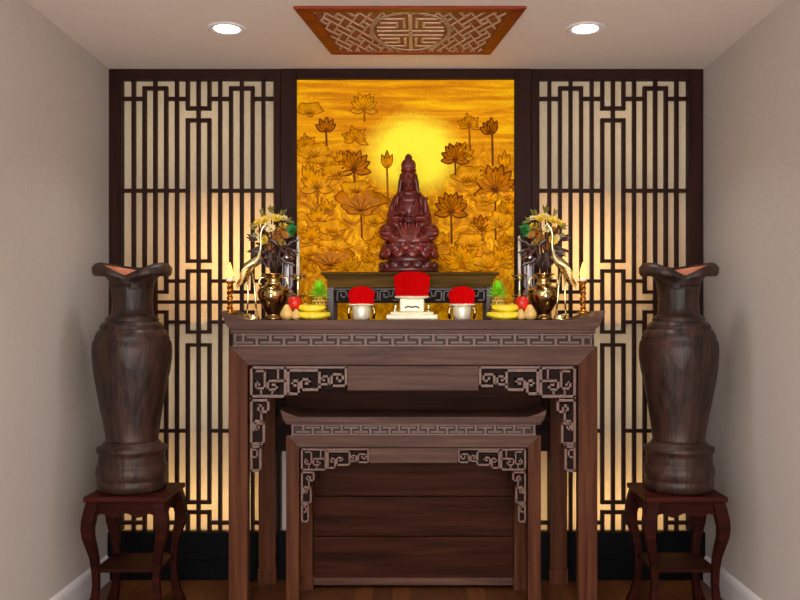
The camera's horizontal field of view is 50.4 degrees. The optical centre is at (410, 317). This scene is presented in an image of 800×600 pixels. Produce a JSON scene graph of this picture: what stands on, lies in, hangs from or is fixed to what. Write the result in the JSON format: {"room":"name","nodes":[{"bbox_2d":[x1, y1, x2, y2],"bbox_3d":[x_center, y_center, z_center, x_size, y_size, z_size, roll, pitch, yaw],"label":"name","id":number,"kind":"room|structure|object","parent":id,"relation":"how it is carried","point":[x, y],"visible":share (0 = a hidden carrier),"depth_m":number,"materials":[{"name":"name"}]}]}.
{"room":"altar room","nodes":[
{"label":"altar room","id":0,"kind":"room"},
{"bbox_2d":[0,0,127,599],"bbox_3d":[-1.600,0.030,2.135,0.120,2.600,5.170,0,0,0],"label":"wall","id":1,"kind":"structure","parent":0,"point":[54,93],"depth_m":3.61,"materials":[{"name":"beige paint"}]},
{"bbox_2d":[49,555,109,599],"bbox_3d":[-1.532,1.264,1.925,0.016,0.132,4.750,0,0,0],"label":"baseboard","id":2,"kind":"structure","parent":1,"relation":"attached to","point":[80,588],"depth_m":3.94,"materials":[{"name":"white paint"}]},
{"bbox_2d":[282,451,285,529],"bbox_3d":[-0.026,0.030,4.503,1.279,2.600,0.235,0,0,0],"label":"wall","id":3,"kind":"structure","parent":0,"point":[283,452],"depth_m":4.38,"materials":[{"name":"paint"}]},
{"bbox_2d":[281,69,530,319],"bbox_3d":[-0.026,-0.529,4.351,1.277,1.479,0.057,0,0,0],"label":"backdrop panel","id":4,"kind":"object","parent":3,"relation":"attached to","point":[347,135],"visible":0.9,"depth_m":4.34,"materials":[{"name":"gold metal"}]},
{"bbox_2d":[297,134,314,147],"bbox_3d":[-0.536,-0.904,4.339,0.123,0.084,0.013,0,0,0],"label":"flower","id":5,"kind":"object","parent":4,"relation":"on","point":[303,140],"depth_m":4.34,"materials":[{"name":"paint"}]},
{"bbox_2d":[302,292,311,304],"bbox_3d":[-0.543,-0.081,4.339,0.161,0.119,0.013,0,0,0],"label":"flower","id":6,"kind":"object","parent":4,"relation":"on","point":[308,299],"depth_m":4.34,"materials":[{"name":"gold metal"}]},
{"bbox_2d":[300,257,314,271],"bbox_3d":[-0.542,-0.278,4.339,0.119,0.087,0.013,0,0,0],"label":"flower","id":7,"kind":"object","parent":4,"relation":"on","point":[307,264],"depth_m":4.34,"materials":[{"name":"gold metal"}]},
{"bbox_2d":[303,163,312,177],"bbox_3d":[-0.527,-0.751,4.341,0.059,0.099,0.010,0,0,0],"label":"flower","id":8,"kind":"object","parent":4,"relation":"on","point":[307,167],"depth_m":4.34,"materials":[{"name":"paint"}]},
{"bbox_2d":[300,226,321,242],"bbox_3d":[-0.508,-0.427,4.340,0.124,0.095,0.011,0,0,0],"label":"flower","id":9,"kind":"object","parent":4,"relation":"on","point":[308,234],"depth_m":4.34,"materials":[{"name":"gold metal"}]},
{"bbox_2d":[301,169,332,192],"bbox_3d":[-0.480,-0.701,4.340,0.172,0.132,0.011,0,0,0],"label":"flower","id":10,"kind":"object","parent":4,"relation":"on","point":[312,180],"depth_m":4.34,"materials":[{"name":"gold metal"}]},
{"bbox_2d":[307,207,327,220],"bbox_3d":[-0.476,-0.534,4.341,0.113,0.083,0.010,0,0,0],"label":"flower","id":11,"kind":"object","parent":4,"relation":"on","point":[313,213],"depth_m":4.34,"materials":[{"name":"gold metal"}]},
{"bbox_2d":[317,118,334,130],"bbox_3d":[-0.435,-0.989,4.339,0.102,0.077,0.015,0,0,0],"label":"flower","id":12,"kind":"object","parent":4,"relation":"on","point":[323,124],"depth_m":4.34,"materials":[{"name":"gold paint"}]},
{"bbox_2d":[320,200,334,210],"bbox_3d":[-0.427,-0.578,4.341,0.083,0.064,0.010,0,0,0],"label":"flower","id":13,"kind":"object","parent":4,"relation":"on","point":[325,205],"depth_m":4.34,"materials":[{"name":"gold metal"}]},
{"bbox_2d":[334,151,347,163],"bbox_3d":[-0.344,-0.817,4.340,0.107,0.079,0.011,0,0,0],"label":"flower","id":14,"kind":"object","parent":4,"relation":"on","point":[340,157],"depth_m":4.34,"materials":[{"name":"gold metal"}]},
{"bbox_2d":[334,258,355,271],"bbox_3d":[-0.338,-0.277,4.339,0.140,0.104,0.013,0,0,0],"label":"flower","id":15,"kind":"object","parent":4,"relation":"on","point":[340,264],"depth_m":4.34,"materials":[{"name":"gold metal"}]},
{"bbox_2d":[345,258,359,267],"bbox_3d":[-0.311,-0.285,4.341,0.108,0.081,0.010,0,0,0],"label":"flower","id":16,"kind":"object","parent":4,"relation":"on","point":[349,262],"depth_m":4.34,"materials":[{"name":"gold metal"}]},
{"bbox_2d":[338,152,368,173],"bbox_3d":[-0.291,-0.792,4.338,0.173,0.129,0.017,0,0,0],"label":"flower","id":17,"kind":"object","parent":4,"relation":"on","point":[348,162],"depth_m":4.34,"materials":[{"name":"gold paint"}]},
{"bbox_2d":[343,127,367,144],"bbox_3d":[-0.287,-0.935,4.339,0.139,0.103,0.013,0,0,0],"label":"flower","id":18,"kind":"object","parent":4,"relation":"on","point":[351,135],"depth_m":4.34,"materials":[{"name":"gold metal"}]},
{"bbox_2d":[351,94,376,113],"bbox_3d":[-0.241,-1.095,4.340,0.144,0.108,0.011,0,0,0],"label":"flower","id":19,"kind":"object","parent":4,"relation":"on","point":[360,103],"depth_m":4.34,"materials":[{"name":"gold metal"}]},
{"bbox_2d":[361,252,374,261],"bbox_3d":[-0.215,-0.313,4.341,0.082,0.064,0.010,0,0,0],"label":"flower","id":20,"kind":"object","parent":4,"relation":"on","point":[365,256],"depth_m":4.34,"materials":[{"name":"gold metal"}]},
{"bbox_2d":[367,234,384,249],"bbox_3d":[-0.168,-0.392,4.339,0.131,0.092,0.013,0,0,0],"label":"flower","id":21,"kind":"object","parent":4,"relation":"on","point":[374,242],"depth_m":4.34,"materials":[{"name":"gold metal"}]},
{"bbox_2d":[382,152,391,165],"bbox_3d":[-0.122,-0.811,4.341,0.059,0.092,0.010,0,0,0],"label":"flower","id":22,"kind":"object","parent":4,"relation":"on","point":[386,156],"depth_m":4.34,"materials":[{"name":"gold metal"}]},
{"bbox_2d":[434,257,449,270],"bbox_3d":[0.148,-0.280,4.339,0.123,0.086,0.013,0,0,0],"label":"flower","id":23,"kind":"object","parent":4,"relation":"on","point":[444,262],"depth_m":4.34,"materials":[{"name":"gold metal"}]},
{"bbox_2d":[438,232,449,242],"bbox_3d":[0.164,-0.411,4.341,0.082,0.062,0.010,0,0,0],"label":"flower","id":24,"kind":"object","parent":4,"relation":"on","point":[444,237],"depth_m":4.34,"materials":[{"name":"gold metal"}]},
{"bbox_2d":[436,193,465,216],"bbox_3d":[0.204,-0.577,4.338,0.172,0.132,0.017,0,0,0],"label":"flower","id":25,"kind":"object","parent":4,"relation":"on","point":[447,204],"depth_m":4.34,"materials":[{"name":"orange paint"}]},
{"bbox_2d":[442,144,467,163],"bbox_3d":[0.224,-0.839,4.338,0.144,0.109,0.017,0,0,0],"label":"flower","id":26,"kind":"object","parent":4,"relation":"on","point":[451,153],"depth_m":4.34,"materials":[{"name":"gold paint"}]},
{"bbox_2d":[443,244,479,270],"bbox_3d":[0.262,-0.314,4.339,0.209,0.153,0.013,0,0,0],"label":"flower","id":27,"kind":"object","parent":4,"relation":"on","point":[456,257],"depth_m":4.34,"materials":[{"name":"gold metal"}]},
{"bbox_2d":[457,143,472,159],"bbox_3d":[0.256,-0.850,4.340,0.133,0.099,0.011,0,0,0],"label":"flower","id":28,"kind":"object","parent":4,"relation":"on","point":[464,150],"depth_m":4.34,"materials":[{"name":"gold metal"}]},
{"bbox_2d":[459,115,478,128],"bbox_3d":[0.296,-1.004,4.339,0.122,0.086,0.013,0,0,0],"label":"flower","id":29,"kind":"object","parent":4,"relation":"on","point":[465,121],"depth_m":4.34,"materials":[{"name":"gold metal"}]},
{"bbox_2d":[472,216,488,228],"bbox_3d":[0.358,-0.488,4.339,0.104,0.077,0.015,0,0,0],"label":"flower","id":30,"kind":"object","parent":4,"relation":"on","point":[478,222],"depth_m":4.34,"materials":[{"name":"gold paint"}]},
{"bbox_2d":[481,122,495,132],"bbox_3d":[0.398,-0.973,4.339,0.090,0.070,0.015,0,0,0],"label":"flower","id":31,"kind":"object","parent":4,"relation":"on","point":[486,127],"depth_m":4.34,"materials":[{"name":"gold paint"}]},
{"bbox_2d":[488,119,496,130],"bbox_3d":[0.414,-0.983,4.339,0.053,0.084,0.014,0,0,0],"label":"flower","id":32,"kind":"object","parent":4,"relation":"on","point":[492,123],"depth_m":4.34,"materials":[{"name":"gold"}]},
{"bbox_2d":[475,166,513,195],"bbox_3d":[0.430,-0.698,4.338,0.221,0.168,0.017,0,0,0],"label":"flower","id":33,"kind":"object","parent":4,"relation":"on","point":[489,180],"depth_m":4.34,"materials":[{"name":"gold"}]},
{"bbox_2d":[486,247,512,267],"bbox_3d":[0.440,-0.313,4.339,0.173,0.120,0.013,0,0,0],"label":"flower","id":34,"kind":"object","parent":4,"relation":"on","point":[496,257],"depth_m":4.34,"materials":[{"name":"gold metal"}]},
{"bbox_2d":[499,152,509,166],"bbox_3d":[0.477,-0.809,4.341,0.059,0.093,0.010,0,0,0],"label":"flower","id":35,"kind":"object","parent":4,"relation":"on","point":[504,157],"depth_m":4.34,"materials":[{"name":"paint"}]},
{"bbox_2d":[497,233,513,245],"bbox_3d":[0.483,-0.403,4.339,0.104,0.074,0.013,0,0,0],"label":"flower","id":36,"kind":"object","parent":4,"relation":"on","point":[503,239],"depth_m":4.34,"materials":[{"name":"gold metal"}]},
{"bbox_2d":[498,248,512,263],"bbox_3d":[0.468,-0.316,4.340,0.123,0.092,0.011,0,0,0],"label":"flower","id":37,"kind":"object","parent":4,"relation":"on","point":[505,255],"depth_m":4.34,"materials":[{"name":"gold metal"}]},
{"bbox_2d":[500,203,513,213],"bbox_3d":[0.495,-0.567,4.341,0.098,0.075,0.010,0,0,0],"label":"flower","id":38,"kind":"object","parent":4,"relation":"on","point":[505,208],"depth_m":4.34,"materials":[{"name":"gold metal"}]},
{"bbox_2d":[107,530,704,579],"bbox_3d":[-0.023,1.209,4.330,3.034,0.242,0.060,0,0,0],"label":"baseboard","id":39,"kind":"structure","parent":3,"relation":"attached to","point":[202,554],"depth_m":4.31,"materials":[{"name":"black paint"}]},
{"bbox_2d":[26,0,784,69],"bbox_3d":[-0.023,-1.320,2.135,3.334,0.100,5.170,0,0,0],"label":"ceiling","id":40,"kind":"structure","parent":0,"point":[121,34],"depth_m":3.83,"materials":[{"name":"paint"}]},
{"bbox_2d":[207,22,246,35],"bbox_3d":[-0.806,-1.266,3.722,0.170,0.007,0.170,0,0,0],"label":"recessed light","id":41,"kind":"object","parent":40,"relation":"in","point":[221,28],"visible":1,"depth_m":3.71,"materials":[{"name":"white paint"}]},
{"bbox_2d":[214,25,239,32],"bbox_3d":[-0.806,-1.266,3.722,0.112,0.005,0.112,0,0,0],"label":"diffuser","id":42,"kind":"object","parent":41,"relation":"attached to","point":[217,28],"depth_m":3.72,"materials":[{"name":"white plastic"}]},
{"bbox_2d":[293,6,526,54],"bbox_3d":[-0.004,-1.264,3.760,0.950,0.012,0.612,0,0,0],"label":"ceiling panel","id":43,"kind":"object","parent":40,"relation":"attached to","point":[343,30],"visible":1,"depth_m":3.70,"materials":[{"name":"brown wood"}]},
{"bbox_2d":[566,22,604,35],"bbox_3d":[0.763,-1.266,3.722,0.170,0.007,0.170,0,0,0],"label":"recessed light","id":44,"kind":"object","parent":40,"relation":"in","point":[581,28],"visible":1,"depth_m":3.71,"materials":[{"name":"white paint"}]},
{"bbox_2d":[572,25,597,32],"bbox_3d":[0.763,-1.266,3.722,0.112,0.005,0.112,0,0,0],"label":"diffuser","id":45,"kind":"object","parent":44,"relation":"attached to","point":[575,28],"depth_m":3.72,"materials":[{"name":"white plastic"}]},
{"bbox_2d":[88,580,723,599],"bbox_3d":[-0.023,1.380,2.135,3.334,0.100,5.170,0,0,0],"label":"floor","id":46,"kind":"structure","parent":0,"point":[129,589],"depth_m":4.15,"materials":[{"name":"brown wood"}]},
{"bbox_2d":[80,482,187,599],"bbox_3d":[-1.237,1.051,3.828,0.374,0.558,0.346,0,0,0],"label":"stand","id":47,"kind":"object","parent":46,"relation":"on","point":[158,504],"visible":0.9,"depth_m":3.69,"materials":[{"name":"brown wood"}]},
{"bbox_2d":[91,262,171,494],"bbox_3d":[-1.255,0.261,3.834,0.348,1.022,0.348,0,0,42],"label":"wooden vase","id":48,"kind":"object","parent":47,"relation":"on","point":[131,351],"visible":1,"depth_m":3.72,"materials":[{"name":"brown wood"}]},
{"bbox_2d":[100,553,174,572],"bbox_3d":[-1.237,1.100,3.828,0.286,0.016,0.265,0,0,0],"label":"shelf","id":49,"kind":"object","parent":47,"relation":"attached to","point":[117,562],"depth_m":3.78,"materials":[{"name":"brown wood"}]},
{"bbox_2d":[221,296,604,599],"bbox_3d":[0.009,0.614,4.088,1.744,1.433,0.454,0,0,0],"label":"altar table","id":50,"kind":"object","parent":46,"relation":"on","point":[276,364],"depth_m":3.89,"materials":[{"name":"brown wood"}]},
{"bbox_2d":[224,263,236,313],"bbox_3d":[-0.845,-0.141,3.970,0.065,0.241,0.065,0,0,0],"label":"candlestick","id":51,"kind":"object","parent":50,"relation":"on","point":[229,280],"visible":0.96,"depth_m":3.96,"materials":[{"name":"gold metal"}]},
{"bbox_2d":[226,277,233,280],"bbox_3d":[-0.845,-0.179,3.970,0.034,0.022,0.034,0,0,0],"label":"candle","id":52,"kind":"object","parent":51,"relation":"on","point":[228,278],"depth_m":3.96,"materials":[{"name":"white wax"}]},
{"bbox_2d":[236,223,272,319],"bbox_3d":[-0.730,-0.215,3.960,0.176,0.455,0.079,0,0,0],"label":"figurine","id":53,"kind":"object","parent":50,"relation":"on","point":[247,268],"visible":0.99,"depth_m":3.95,"materials":[{"name":"gold metal"}]},
{"bbox_2d":[257,273,289,319],"bbox_3d":[-0.657,-0.101,4.057,0.153,0.220,0.159,0,0,0],"label":"brass vase","id":54,"kind":"object","parent":50,"relation":"on","point":[272,296],"visible":0.98,"depth_m":4.02,"materials":[{"name":"gold metal"}]},
{"bbox_2d":[246,205,299,272],"bbox_3d":[-0.659,-0.357,4.043,0.258,0.363,0.102,0,0,0],"label":"flower bouquet","id":55,"kind":"object","parent":54,"relation":"on","point":[269,239],"visible":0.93,"depth_m":4.04,"materials":[{"name":"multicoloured plant"}]},
{"bbox_2d":[280,301,292,319],"bbox_3d":[-0.575,-0.034,3.935,0.062,0.087,0.062,0,0,0],"label":"pear","id":56,"kind":"object","parent":50,"relation":"on","point":[286,313],"visible":0.96,"depth_m":3.92,"materials":[{"name":"beige food"}]},
{"bbox_2d":[288,294,301,309],"bbox_3d":[-0.540,-0.074,3.958,0.067,0.073,0.067,0,0,0],"label":"apple","id":57,"kind":"object","parent":56,"relation":"on","point":[294,301],"visible":0.9,"depth_m":3.93,"materials":[{"name":"red food"}]},
{"bbox_2d":[281,247,293,319],"bbox_3d":[-0.610,-0.171,4.200,0.069,0.361,0.069,0,0,0],"label":"lamp","id":58,"kind":"object","parent":50,"relation":"on","point":[286,270],"visible":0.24,"depth_m":4.18,"materials":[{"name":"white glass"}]},
{"bbox_2d":[291,307,299,319],"bbox_3d":[-0.530,-0.021,3.918,0.043,0.061,0.043,0,0,0],"label":"pear","id":59,"kind":"object","parent":50,"relation":"on","point":[295,315],"visible":1,"depth_m":3.90,"materials":[{"name":"beige food"}]},
{"bbox_2d":[290,236,305,319],"bbox_3d":[-0.548,-0.199,4.120,0.080,0.417,0.078,0,0,0],"label":"candle holder","id":60,"kind":"object","parent":50,"relation":"on","point":[297,276],"visible":0.84,"depth_m":4.11,"materials":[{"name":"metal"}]},
{"bbox_2d":[296,236,299,274],"bbox_3d":[-0.548,-0.299,4.120,0.016,0.199,0.016,0,0,0],"label":"candle","id":61,"kind":"object","parent":60,"relation":"on","point":[298,242],"depth_m":4.11,"materials":[{"name":"white wax"}]},
{"bbox_2d":[299,312,327,319],"bbox_3d":[-0.460,-0.010,3.922,0.152,0.038,0.044,0,0,0],"label":"banana","id":62,"kind":"object","parent":50,"relation":"on","point":[304,315],"visible":0.98,"depth_m":3.91,"materials":[{"name":"yellow food"}]},
{"bbox_2d":[298,304,324,311],"bbox_3d":[-0.466,-0.044,3.939,0.136,0.038,0.044,0,0,0],"label":"banana","id":63,"kind":"object","parent":62,"relation":"on","point":[305,308],"visible":1,"depth_m":3.93,"materials":[{"name":"yellow food"}]},
{"bbox_2d":[308,279,327,319],"bbox_3d":[-0.434,-0.087,4.014,0.107,0.193,0.105,0,0,0],"label":"pineapple","id":64,"kind":"object","parent":50,"relation":"on","point":[317,300],"visible":0.74,"depth_m":4.00,"materials":[{"name":"green plant"}]},
{"bbox_2d":[347,304,375,319],"bbox_3d":[-0.232,-0.028,3.990,0.125,0.075,0.125,0,0,-35],"label":"pot","id":65,"kind":"object","parent":50,"relation":"on","point":[359,311],"visible":1,"depth_m":3.96,"materials":[{"name":"white ceramic"}]},
{"bbox_2d":[348,286,374,303],"bbox_3d":[-0.233,-0.106,3.990,0.126,0.085,0.126,0,0,0],"label":"incense sticks","id":66,"kind":"object","parent":65,"relation":"on","point":[361,294],"visible":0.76,"depth_m":3.94,"materials":[{"name":"red wood"}]},
{"bbox_2d":[321,272,498,319],"bbox_3d":[-0.005,-0.106,4.190,0.857,0.229,0.240,0,0,0],"label":"stand","id":67,"kind":"object","parent":50,"relation":"on","point":[339,284],"visible":0.65,"depth_m":4.08,"materials":[{"name":"brown wood"}]},
{"bbox_2d":[378,154,438,271],"bbox_3d":[-0.010,-0.515,4.185,0.306,0.589,0.254,0,0,0],"label":"seated statue","id":68,"kind":"object","parent":67,"relation":"on","point":[408,233],"visible":1,"depth_m":4.11,"materials":[{"name":"brown wood"}]},
{"bbox_2d":[399,211,408,215],"bbox_3d":[-0.035,-0.501,4.087,0.049,0.020,0.049,0,0,0],"label":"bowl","id":69,"kind":"object","parent":68,"relation":"on","point":[403,213],"depth_m":4.07,"materials":[{"name":"brown wood"}]},
{"bbox_2d":[394,271,429,295],"bbox_3d":[0.004,-0.160,3.970,0.171,0.117,0.171,0,0,0],"label":"incense sticks","id":70,"kind":"object","parent":50,"relation":"on","point":[407,283],"visible":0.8,"depth_m":3.90,"materials":[{"name":"red wood"}]},
{"bbox_2d":[447,304,476,319],"bbox_3d":[0.239,-0.028,3.990,0.125,0.075,0.125,0,0,-35],"label":"pot","id":71,"kind":"object","parent":50,"relation":"on","point":[460,311],"visible":1,"depth_m":3.96,"materials":[{"name":"white ceramic"}]},
{"bbox_2d":[449,286,474,303],"bbox_3d":[0.239,-0.106,3.990,0.126,0.085,0.126,0,0,0],"label":"incense sticks","id":72,"kind":"object","parent":71,"relation":"on","point":[460,294],"visible":0.84,"depth_m":3.94,"materials":[{"name":"red wood"}]},
{"bbox_2d":[487,280,508,319],"bbox_3d":[0.411,-0.087,4.014,0.107,0.193,0.105,0,0,0],"label":"pineapple","id":73,"kind":"object","parent":50,"relation":"on","point":[496,300],"visible":0.76,"depth_m":4.00,"materials":[{"name":"green plant"}]},
{"bbox_2d":[489,312,517,319],"bbox_3d":[0.437,-0.010,3.922,0.152,0.038,0.044,0,0,0],"label":"banana","id":74,"kind":"object","parent":50,"relation":"on","point":[497,315],"visible":0.98,"depth_m":3.91,"materials":[{"name":"yellow food"}]},
{"bbox_2d":[492,304,518,311],"bbox_3d":[0.442,-0.044,3.939,0.136,0.038,0.044,0,0,0],"label":"banana","id":75,"kind":"object","parent":74,"relation":"on","point":[500,308],"visible":1,"depth_m":3.93,"materials":[{"name":"yellow food"}]},
{"bbox_2d":[511,234,526,319],"bbox_3d":[0.526,-0.199,4.120,0.080,0.417,0.078,0,0,0],"label":"candle holder","id":76,"kind":"object","parent":50,"relation":"on","point":[519,275],"visible":0.8,"depth_m":4.11,"materials":[{"name":"white metal"}]},
{"bbox_2d":[518,236,520,274],"bbox_3d":[0.526,-0.299,4.120,0.016,0.199,0.016,0,0,0],"label":"candle","id":77,"kind":"object","parent":76,"relation":"on","point":[519,243],"depth_m":4.11,"materials":[{"name":"white wax"}]},
{"bbox_2d":[516,307,525,319],"bbox_3d":[0.507,-0.021,3.918,0.043,0.061,0.043,0,0,0],"label":"pear","id":78,"kind":"object","parent":50,"relation":"on","point":[520,315],"visible":1,"depth_m":3.90,"materials":[{"name":"beige food"}]},
{"bbox_2d":[522,247,534,319],"bbox_3d":[0.583,-0.171,4.200,0.069,0.361,0.069,0,0,0],"label":"lamp","id":79,"kind":"object","parent":50,"relation":"on","point":[529,270],"visible":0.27,"depth_m":4.18,"materials":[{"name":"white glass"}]},
{"bbox_2d":[524,301,536,319],"bbox_3d":[0.551,-0.034,3.935,0.062,0.087,0.062,0,0,0],"label":"pear","id":80,"kind":"object","parent":50,"relation":"on","point":[530,313],"visible":0.97,"depth_m":3.92,"materials":[{"name":"beige food"}]},
{"bbox_2d":[515,294,528,309],"bbox_3d":[0.517,-0.074,3.958,0.067,0.073,0.067,0,0,0],"label":"apple","id":81,"kind":"object","parent":80,"relation":"on","point":[521,301],"visible":0.9,"depth_m":3.93,"materials":[{"name":"red food"}]},
{"bbox_2d":[527,273,559,319],"bbox_3d":[0.633,-0.101,4.057,0.153,0.220,0.159,0,0,0],"label":"brass vase","id":82,"kind":"object","parent":50,"relation":"on","point":[543,296],"visible":0.98,"depth_m":4.02,"materials":[{"name":"gold metal"}]},
{"bbox_2d":[517,205,570,272],"bbox_3d":[0.635,-0.357,4.043,0.258,0.363,0.102,0,0,0],"label":"flower bouquet","id":83,"kind":"object","parent":82,"relation":"on","point":[544,258],"visible":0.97,"depth_m":4.04,"materials":[{"name":"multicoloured plant"}]},
{"bbox_2d":[540,223,576,319],"bbox_3d":[0.688,-0.215,3.960,0.176,0.455,0.079,0,0,0],"label":"figurine","id":84,"kind":"object","parent":50,"relation":"on","point":[566,271],"visible":1,"depth_m":3.95,"materials":[{"name":"gold metal"}]},
{"bbox_2d":[576,263,589,313],"bbox_3d":[0.803,-0.141,3.970,0.065,0.241,0.065,0,0,0],"label":"candlestick","id":85,"kind":"object","parent":50,"relation":"on","point":[582,279],"visible":1,"depth_m":3.96,"materials":[{"name":"gold metal"}]},
{"bbox_2d":[579,277,586,280],"bbox_3d":[0.803,-0.179,3.970,0.034,0.022,0.034,0,0,0],"label":"candle","id":86,"kind":"object","parent":85,"relation":"on","point":[581,278],"depth_m":3.96,"materials":[{"name":"white wax"}]},
{"bbox_2d":[281,403,545,599],"bbox_3d":[0.012,0.876,4.065,1.221,0.907,0.310,0,0,0],"label":"altar table","id":87,"kind":"object","parent":46,"relation":"on","point":[374,497],"visible":1,"depth_m":4.17,"materials":[{"name":"brown wood"}]},
{"bbox_2d":[624,482,730,599],"bbox_3d":[1.190,1.051,3.828,0.374,0.558,0.346,0,0,0],"label":"stand","id":88,"kind":"object","parent":46,"relation":"on","point":[653,504],"visible":0.88,"depth_m":3.69,"materials":[{"name":"brown wood"}]},
{"bbox_2d":[637,553,710,572],"bbox_3d":[1.190,1.100,3.828,0.286,0.016,0.265,0,0,0],"label":"shelf","id":89,"kind":"object","parent":88,"relation":"attached to","point":[668,562],"depth_m":3.78,"materials":[{"name":"brown wood"}]},
{"bbox_2d":[639,262,718,494],"bbox_3d":[1.205,0.261,3.832,0.347,1.022,0.347,0,0,40],"label":"wooden vase","id":90,"kind":"object","parent":88,"relation":"on","point":[679,350],"visible":1,"depth_m":3.72,"materials":[{"name":"brown wood"}]},
{"bbox_2d":[128,529,685,529],"bbox_3d":[-0.023,0.030,4.670,3.034,2.600,0.100,0,0,0],"label":"wall","id":91,"kind":"structure","parent":0,"point":[128,529],"depth_m":4.62,"materials":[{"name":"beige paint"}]},
{"bbox_2d":[109,69,281,530],"bbox_3d":[-1.103,-0.085,4.475,0.875,2.368,0.290,0,0,0],"label":"lattice screen","id":92,"kind":"object","parent":91,"relation":"attached to","point":[195,154],"visible":0.76,"depth_m":4.36,"materials":[{"name":"brown wood"}]},
{"bbox_2d":[531,69,702,530],"bbox_3d":[1.052,-0.085,4.475,0.875,2.368,0.290,0,0,0],"label":"lattice screen","id":93,"kind":"object","parent":91,"relation":"attached to","point":[618,153],"visible":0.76,"depth_m":4.37,"materials":[{"name":"brown wood"}]},
{"bbox_2d":[703,0,799,599],"bbox_3d":[1.554,0.030,2.135,0.120,2.600,5.170,0,0,0],"label":"wall","id":94,"kind":"structure","parent":0,"point":[751,91],"depth_m":3.64,"materials":[{"name":"beige paint"}]},
{"bbox_2d":[703,555,761,599],"bbox_3d":[1.486,1.264,1.925,0.016,0.132,4.750,0,0,0],"label":"baseboard","id":95,"kind":"structure","parent":94,"relation":"attached to","point":[731,588],"depth_m":3.94,"materials":[{"name":"white paint"}]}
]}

